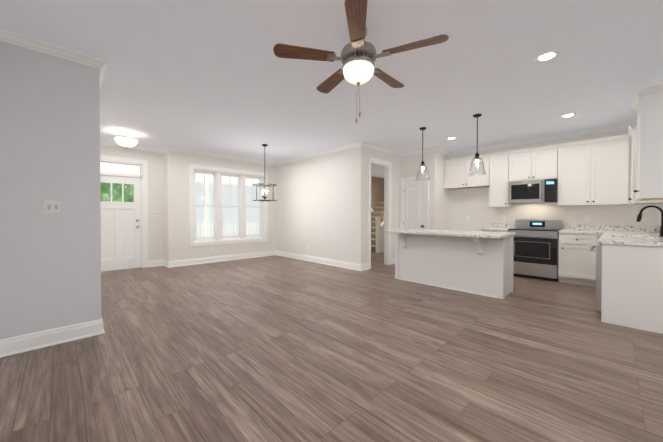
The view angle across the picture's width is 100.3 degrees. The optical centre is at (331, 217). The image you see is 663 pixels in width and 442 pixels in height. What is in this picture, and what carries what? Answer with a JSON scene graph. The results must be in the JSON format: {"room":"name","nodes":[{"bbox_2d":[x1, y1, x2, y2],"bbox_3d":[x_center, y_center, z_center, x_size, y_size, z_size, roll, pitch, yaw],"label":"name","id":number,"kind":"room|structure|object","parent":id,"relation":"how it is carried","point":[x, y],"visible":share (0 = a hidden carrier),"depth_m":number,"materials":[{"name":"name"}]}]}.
{"room":"kitchen","nodes":[
{"label":"kitchen","id":0,"kind":"room"},
{"bbox_2d":[0,41,100,338],"bbox_3d":[-3.931,-0.208,3.917,0.720,2.740,3.850,-1,1,-44],"label":"wall","id":1,"kind":"structure","parent":0,"point":[50,270],"depth_m":2.53,"materials":[{"name":"paint"}]},
{"bbox_2d":[0,29,97,67],"bbox_3d":[-2.543,-1.527,2.526,0.600,0.078,0.063,-1,1,-44],"label":"crown molding","id":2,"kind":"structure","parent":1,"relation":"attached to","point":[13,38],"depth_m":2.50,"materials":[{"name":"white wood"}]},
{"bbox_2d":[0,320,98,357],"bbox_3d":[-2.577,1.102,2.542,0.660,0.145,0.026,-1,1,-44],"label":"baseboard","id":3,"kind":"structure","parent":1,"relation":"attached to","point":[30,341],"depth_m":2.53,"materials":[{"name":"white wood"}]},
{"bbox_2d":[44,201,61,212],"bbox_3d":[-2.567,-0.096,2.549,0.116,0.115,0.014,-1,1,-44],"label":"switch plate","id":4,"kind":"object","parent":1,"relation":"attached to","point":[52,206],"depth_m":2.55,"materials":[{"name":"white plastic"}]},
{"bbox_2d":[99,317,104,333],"bbox_3d":[-3.654,1.087,4.181,0.030,0.145,3.876,-1,1,-44],"label":"baseboard","id":5,"kind":"structure","parent":1,"relation":"attached to","point":[101,329],"depth_m":2.79,"materials":[{"name":"white wood"}]},
{"bbox_2d":[97,58,107,86],"bbox_3d":[-3.629,-1.542,4.155,0.063,0.078,3.913,-1,1,-44],"label":"crown molding","id":6,"kind":"structure","parent":1,"relation":"attached to","point":[102,64],"depth_m":2.80,"materials":[{"name":"white wood"}]},
{"bbox_2d":[100,144,163,260],"bbox_3d":[-4.752,-0.226,5.910,2.330,2.740,0.150,-1,1,-44],"label":"wall","id":7,"kind":"structure","parent":0,"point":[155,203],"depth_m":6.42,"materials":[{"name":"beige paint"}]},
{"bbox_2d":[100,175,140,271],"bbox_3d":[-4.615,0.123,5.970,0.850,2.029,0.121,-1,1,-44],"label":"front door","id":8,"kind":"structure","parent":7,"relation":"in","point":[120,235],"depth_m":6.03,"materials":[{"name":"white wood"}]},
{"bbox_2d":[102,162,139,172],"bbox_3d":[-4.648,-1.067,5.996,0.850,0.220,0.010,-1,1,-44],"label":"window","id":9,"kind":"structure","parent":7,"relation":"in","point":[117,168],"depth_m":6.02,"materials":[{"name":"glass"}]},
{"bbox_2d":[100,155,147,267],"bbox_3d":[-4.645,-0.080,6.002,1.100,2.445,0.170,-1,1,-44],"label":"door frame","id":10,"kind":"structure","parent":7,"relation":"attached to","point":[143,165],"depth_m":6.26,"materials":[{"name":"white wood"}]},
{"bbox_2d":[100,140,160,152],"bbox_3d":[-4.442,-1.559,6.052,1.370,0.078,0.063,-1,1,-44],"label":"crown molding","id":11,"kind":"structure","parent":7,"relation":"attached to","point":[102,142],"depth_m":6.14,"materials":[{"name":"white wood"}]},
{"bbox_2d":[148,259,162,266],"bbox_3d":[-4.100,1.066,6.435,0.280,0.145,0.026,-1,1,-44],"label":"baseboard","id":12,"kind":"structure","parent":7,"relation":"attached to","point":[153,263],"depth_m":6.44,"materials":[{"name":"white wood"}]},
{"bbox_2d":[164,150,275,260],"bbox_3d":[-2.782,-0.240,7.463,2.960,2.740,0.380,-1,1,-44],"label":"wall","id":13,"kind":"structure","parent":0,"point":[176,206],"depth_m":6.56,"materials":[{"name":"beige paint"}]},
{"bbox_2d":[164,146,274,165],"bbox_3d":[-2.717,-1.569,7.204,2.833,0.078,0.063,-1,1,-44],"label":"crown molding","id":14,"kind":"structure","parent":13,"relation":"attached to","point":[166,148],"depth_m":6.98,"materials":[{"name":"white wood"}]},
{"bbox_2d":[167,250,274,267],"bbox_3d":[-2.706,1.059,7.265,2.826,0.145,0.026,-1,1,-44],"label":"baseboard","id":15,"kind":"structure","parent":13,"relation":"attached to","point":[186,262],"depth_m":7.06,"materials":[{"name":"white wood"}]},
{"bbox_2d":[189,164,267,246],"bbox_3d":[-2.691,-0.295,7.398,2.130,1.980,0.200,-1,1,-44],"label":"window","id":16,"kind":"structure","parent":13,"relation":"in","point":[217,199],"depth_m":7.27,"materials":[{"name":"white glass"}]},
{"bbox_2d":[275,146,364,263],"bbox_3d":[-0.480,-0.237,7.138,0.120,2.740,3.300,-1,1,-44],"label":"wall","id":17,"kind":"structure","parent":0,"point":[319,199],"depth_m":6.76,"materials":[{"name":"beige paint"}]},
{"bbox_2d":[275,250,362,270],"bbox_3d":[-0.523,1.061,7.090,0.026,0.145,3.326,-1,1,-44],"label":"baseboard","id":18,"kind":"structure","parent":17,"relation":"attached to","point":[354,266],"depth_m":6.78,"materials":[{"name":"white wood"}]},
{"bbox_2d":[275,142,363,165],"bbox_3d":[-0.524,-1.568,7.041,0.063,0.078,3.363,-1,1,-44],"label":"crown molding","id":19,"kind":"structure","parent":17,"relation":"attached to","point":[358,144],"depth_m":6.71,"materials":[{"name":"white wood"}]},
{"bbox_2d":[0,252,662,441],"bbox_3d":[1.882,1.204,4.790,10.720,0.100,11.060,-1,1,-44],"label":"floor","id":20,"kind":"structure","parent":0,"point":[274,348],"depth_m":2.20,"materials":[{"name":"brown wood"}]},
{"bbox_2d":[371,202,383,252],"bbox_3d":[1.774,-0.299,10.072,2.415,2.809,1.630,-1,1,-44],"label":"stairs","id":21,"kind":"structure","parent":20,"relation":"on","point":[377,229],"depth_m":9.01,"materials":[{"name":"wood"}]},
{"bbox_2d":[395,233,513,298],"bbox_3d":[1.962,0.715,4.710,0.830,0.880,1.784,-1,1,-44],"label":"kitchen island","id":22,"kind":"object","parent":20,"relation":"on","point":[477,262],"depth_m":4.39,"materials":[{"name":"white wood"}]},
{"bbox_2d":[386,229,515,236],"bbox_3d":[1.935,0.255,4.672,0.865,0.040,1.830,-1,1,-44],"label":"island countertop","id":23,"kind":"structure","parent":22,"relation":"on","point":[433,233],"depth_m":4.38,"materials":[{"name":"white stone"}]},
{"bbox_2d":[508,220,561,280],"bbox_3d":[3.928,0.599,5.357,0.675,1.100,0.754,-1,1,-44],"label":"range","id":24,"kind":"object","parent":20,"relation":"on","point":[535,252],"visible":0.81,"depth_m":5.17,"materials":[{"name":"silver metal"}]},
{"bbox_2d":[558,231,601,286],"bbox_3d":[4.434,0.713,4.887,0.615,0.880,0.600,-1,1,-44],"label":"base cabinet","id":25,"kind":"object","parent":20,"relation":"on","point":[576,264],"depth_m":4.72,"materials":[{"name":"white wood"}]},
{"bbox_2d":[582,231,601,234],"bbox_3d":[4.420,0.253,4.890,0.625,0.040,0.570,-1,1,-44],"label":"countertop","id":26,"kind":"structure","parent":25,"relation":"on","point":[583,232],"depth_m":4.60,"materials":[{"name":"white stone"}]},
{"bbox_2d":[589,241,601,311],"bbox_3d":[3.419,0.740,3.160,0.602,0.857,0.678,-1,1,-44],"label":"dishwasher","id":27,"kind":"object","parent":20,"relation":"on","point":[598,294],"visible":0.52,"depth_m":3.13,"materials":[{"name":"silver metal"}]},
{"bbox_2d":[601,243,662,318],"bbox_3d":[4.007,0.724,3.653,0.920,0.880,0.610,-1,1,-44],"label":"base cabinet","id":28,"kind":"object","parent":20,"relation":"on","point":[632,276],"depth_m":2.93,"materials":[{"name":"white wood"}]},
{"bbox_2d":[598,231,662,246],"bbox_3d":[4.133,0.263,3.778,2.590,0.040,0.620,-1,1,-44],"label":"countertop","id":29,"kind":"structure","parent":28,"relation":"on","point":[652,239],"depth_m":3.13,"materials":[{"name":"white stone"}]},
{"bbox_2d":[626,235,645,238],"bbox_3d":[3.947,0.378,3.626,0.704,0.212,0.424,-1,1,-44],"label":"sink","id":30,"kind":"object","parent":29,"relation":"in","point":[627,236],"depth_m":3.80,"materials":[{"name":"white stone"}]},
{"bbox_2d":[636,205,662,236],"bbox_3d":[4.123,0.043,3.574,0.109,0.401,0.258,-1,1,-44],"label":"faucet","id":31,"kind":"object","parent":29,"relation":"on","point":[639,217],"visible":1,"depth_m":3.52,"materials":[{"name":"black metal"}]},
{"bbox_2d":[0,0,662,177],"bbox_3d":[1.882,-1.636,4.764,10.720,0.100,11.060,-1,1,-44],"label":"ceiling","id":32,"kind":"structure","parent":0,"point":[216,76],"depth_m":2.94,"materials":[{"name":"paint"}]},
{"bbox_2d":[114,132,137,148],"bbox_3d":[-3.855,-1.442,5.202,0.356,0.296,0.356,-1,1,-44],"label":"light","id":33,"kind":"object","parent":32,"relation":"attached to","point":[126,142],"visible":1,"depth_m":5.11,"materials":[{"name":"white glass"}]},
{"bbox_2d":[253,144,276,200],"bbox_3d":[-1.468,-0.978,6.097,0.514,1.240,0.514,-1,1,-44],"label":"chandelier","id":34,"kind":"object","parent":32,"relation":"hanging from","point":[264,145],"visible":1,"depth_m":6.09,"materials":[{"name":"black metal"}]},
{"bbox_2d":[273,0,448,122],"bbox_3d":[0.255,-1.179,2.368,1.299,0.770,1.339,-1,1,-44],"label":"ceiling fan","id":35,"kind":"object","parent":32,"relation":"hanging from","point":[358,57],"visible":1,"depth_m":2.21,"materials":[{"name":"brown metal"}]},
{"bbox_2d":[416,127,429,180],"bbox_3d":[1.622,-1.125,4.920,0.244,0.924,0.244,-1,1,-44],"label":"pendant light","id":36,"kind":"object","parent":32,"relation":"hanging from","point":[422,162],"visible":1,"depth_m":4.91,"materials":[{"name":"clear glass"}]},
{"bbox_2d":[469,114,485,175],"bbox_3d":[2.251,-1.119,4.276,0.244,0.924,0.244,-1,1,-44],"label":"pendant light","id":37,"kind":"object","parent":32,"relation":"hanging from","point":[477,116],"visible":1,"depth_m":4.27,"materials":[{"name":"clear glass"}]},
{"bbox_2d":[534,50,558,61],"bbox_3d":[2.090,-1.562,2.690,0.191,0.009,0.191,0,1,1],"label":"recessed light","id":38,"kind":"object","parent":32,"relation":"in","point":[547,56],"depth_m":2.68,"materials":[{"name":"white"}]},
{"bbox_2d":[560,113,576,117],"bbox_3d":[3.658,-1.577,4.276,0.191,0.009,0.191,0,1,1],"label":"recessed light","id":39,"kind":"object","parent":32,"relation":"in","point":[569,114],"depth_m":4.27,"materials":[{"name":"white"}]},
{"bbox_2d":[371,176,383,209],"bbox_3d":[1.009,-0.268,10.537,3.480,2.740,0.098,-1,1,-44],"label":"wall","id":40,"kind":"structure","parent":0,"point":[377,189],"depth_m":11.27,"materials":[{"name":"paint"}]},
{"bbox_2d":[364,148,399,262],"bbox_3d":[1.174,-0.232,6.532,1.400,2.740,0.120,-1,1,-44],"label":"wall","id":41,"kind":"structure","parent":0,"point":[395,190],"depth_m":6.74,"materials":[{"name":"beige paint"}]},
{"bbox_2d":[368,157,391,268],"bbox_3d":[1.084,-0.096,6.432,0.890,2.470,0.137,-1,1,-44],"label":"door frame","id":42,"kind":"structure","parent":41,"relation":"attached to","point":[387,165],"depth_m":6.64,"materials":[{"name":"white wood"}]},
{"bbox_2d":[363,142,400,156],"bbox_3d":[1.202,-1.562,6.420,1.500,0.078,0.063,-1,1,-44],"label":"crown molding","id":43,"kind":"structure","parent":41,"relation":"attached to","point":[366,145],"depth_m":6.36,"materials":[{"name":"white wood"}]},
{"bbox_2d":[400,151,449,229],"bbox_3d":[2.279,-0.236,6.968,0.790,2.740,1.040,-1,1,-44],"label":"wall","id":44,"kind":"structure","parent":0,"point":[438,193],"depth_m":6.51,"materials":[{"name":"beige paint"}]},
{"bbox_2d":[403,180,424,228],"bbox_3d":[1.986,0.123,6.696,0.107,2.010,0.585,-1,1,-44],"label":"pantry door","id":45,"kind":"structure","parent":44,"relation":"in","point":[414,204],"depth_m":6.70,"materials":[{"name":"white wood"}]},
{"bbox_2d":[400,175,428,228],"bbox_3d":[2.031,0.079,6.732,0.138,2.115,0.765,-1,1,-44],"label":"door frame","id":46,"kind":"structure","parent":44,"relation":"attached to","point":[403,180],"depth_m":6.68,"materials":[{"name":"white wood"}]},
{"bbox_2d":[401,146,437,155],"bbox_3d":[2.066,-1.563,6.564,0.063,0.078,0.903,-1,1,-44],"label":"crown molding","id":47,"kind":"structure","parent":44,"relation":"attached to","point":[435,148],"depth_m":6.54,"materials":[{"name":"white wood"}]},
{"bbox_2d":[437,147,450,155],"bbox_3d":[2.650,-1.563,6.547,0.690,0.078,0.063,-1,1,-44],"label":"crown molding","id":48,"kind":"structure","parent":44,"relation":"attached to","point":[440,150],"depth_m":6.55,"materials":[{"name":"white wood"}]},
{"bbox_2d":[482,227,513,230],"bbox_3d":[3.515,0.244,5.817,0.625,0.040,0.460,-1,1,-44],"label":"countertop","id":49,"kind":"structure","parent":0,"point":[491,228],"depth_m":5.68,"materials":[{"name":"white stone"}]},
{"bbox_2d":[449,127,659,230],"bbox_3d":[4.147,-0.225,5.706,0.120,2.740,3.615,-1,1,-44],"label":"wall","id":50,"kind":"structure","parent":0,"point":[472,204],"depth_m":5.63,"materials":[{"name":"beige paint"}]},
{"bbox_2d":[444,160,462,188],"bbox_3d":[3.004,-0.997,6.551,0.316,0.610,0.547,-1,1,-44],"label":"upper cabinet","id":51,"kind":"object","parent":50,"relation":"attached to","point":[453,170],"depth_m":6.48,"materials":[{"name":"beige wood"}]},
{"bbox_2d":[463,156,490,187],"bbox_3d":[3.302,-0.994,6.246,0.316,0.610,0.547,-1,1,-44],"label":"upper cabinet","id":52,"kind":"object","parent":50,"relation":"attached to","point":[469,181],"depth_m":6.12,"materials":[{"name":"beige wood"}]},
{"bbox_2d":[489,152,511,206],"bbox_3d":[3.621,-0.761,5.921,0.316,1.070,0.486,-1,1,-44],"label":"upper cabinet","id":53,"kind":"object","parent":50,"relation":"attached to","point":[500,165],"depth_m":5.80,"materials":[{"name":"beige wood"}]},
{"bbox_2d":[511,152,526,181],"bbox_3d":[3.905,-1.011,5.628,0.316,0.565,0.446,-1,1,-44],"label":"upper cabinet","id":54,"kind":"object","parent":50,"relation":"attached to","point":[518,159],"depth_m":5.56,"materials":[{"name":"beige wood"}]},
{"bbox_2d":[527,148,558,180],"bbox_3d":[4.133,-1.009,5.394,0.316,0.565,0.447,-1,1,-44],"label":"upper cabinet","id":55,"kind":"object","parent":50,"relation":"attached to","point":[543,163],"depth_m":5.28,"materials":[{"name":"beige wood"}]},
{"bbox_2d":[508,179,557,203],"bbox_3d":[3.971,-0.504,5.469,0.442,0.433,0.765,-1,1,-44],"label":"microwave","id":56,"kind":"object","parent":55,"relation":"attached to","point":[534,191],"visible":1,"depth_m":5.32,"materials":[{"name":"silver metal"}]},
{"bbox_2d":[450,122,636,155],"bbox_3d":[4.082,-1.555,5.630,0.063,0.078,3.375,-1,1,-44],"label":"crown molding","id":57,"kind":"structure","parent":50,"relation":"attached to","point":[622,126],"depth_m":5.40,"materials":[{"name":"white wood"}]},
{"bbox_2d":[557,144,586,205],"bbox_3d":[4.450,-0.754,5.072,0.316,1.070,0.577,-1,1,-44],"label":"upper cabinet","id":58,"kind":"object","parent":50,"relation":"attached to","point":[572,157],"depth_m":4.99,"materials":[{"name":"beige wood"}]},
{"bbox_2d":[491,223,657,230],"bbox_3d":[4.420,0.179,5.323,0.020,0.100,2.430,-1,1,-44],"label":"backsplash","id":59,"kind":"structure","parent":50,"relation":"attached to","point":[566,227],"depth_m":4.94,"materials":[{"name":"white stone"}]},
{"bbox_2d":[585,215,589,220],"bbox_3d":[4.686,0.011,5.064,0.008,0.115,0.070,-1,1,-44],"label":"electrical outlet plate","id":60,"kind":"object","parent":50,"relation":"attached to","point":[587,217],"depth_m":5.06,"materials":[{"name":"white plastic"}]},
{"bbox_2d":[583,140,622,205],"bbox_3d":[4.746,-0.751,4.769,0.316,1.070,0.512,-1,1,-44],"label":"upper cabinet","id":61,"kind":"object","parent":50,"relation":"attached to","point":[603,174],"depth_m":4.69,"materials":[{"name":"beige wood"}]},
{"bbox_2d":[623,136,630,203],"bbox_3d":[5.009,-0.748,4.471,0.356,1.070,0.401,-1,1,-44],"label":"upper cabinet","id":62,"kind":"object","parent":50,"relation":"attached to","point":[624,169],"depth_m":4.49,"materials":[{"name":"beige wood"}]},
{"bbox_2d":[659,203,662,225],"bbox_3d":[4.312,-0.204,3.425,2.830,2.740,0.120,-1,1,-44],"label":"wall","id":63,"kind":"structure","parent":0,"point":[661,206],"depth_m":4.36,"materials":[{"name":"beige paint"}]},
{"bbox_2d":[631,125,662,203],"bbox_3d":[4.720,-0.776,4.133,0.647,1.132,0.321,-1,1,-44],"label":"upper cabinet","id":64,"kind":"object","parent":63,"relation":"attached to","point":[633,201],"depth_m":4.02,"materials":[{"name":"beige wood"}]},
{"bbox_2d":[635,88,662,199],"bbox_3d":[3.547,-0.735,2.988,0.607,1.070,0.321,-1,1,-44],"label":"upper cabinet","id":65,"kind":"object","parent":63,"relation":"attached to","point":[649,131],"depth_m":2.84,"materials":[{"name":"beige wood"}]},
{"label":"outside","id":66,"kind":"structure","parent":0,"visible":0},
{"bbox_2d":[100,182,133,201],"bbox_3d":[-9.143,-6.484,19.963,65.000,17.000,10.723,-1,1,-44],"label":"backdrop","id":67,"kind":"structure","parent":66,"point":[127,195],"depth_m":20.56,"materials":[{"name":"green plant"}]},
{"bbox_3d":[-13.769,1.555,21.196,70.000,0.100,30.200,-1,1,-44],"label":"ground","id":68,"kind":"structure","parent":66,"visible":0},
{"bbox_2d":[195,182,259,236],"bbox_3d":[-0.853,-3.253,22.023,23.200,9.500,7.800,-1,1,-44],"label":"neighbouring house","id":69,"kind":"structure","parent":68,"relation":"on","point":[199,197],"depth_m":13.22,"materials":[{"name":"white"}]},
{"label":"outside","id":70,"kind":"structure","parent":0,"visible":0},
{"bbox_2d":[100,162,259,236],"bbox_3d":[-4.009,-0.178,8.320,10.000,2.840,2.240,-1,1,-44],"label":"porch","id":71,"kind":"object","parent":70,"point":[124,168],"depth_m":9.27,"materials":[{"name":"beige"}]}
]}

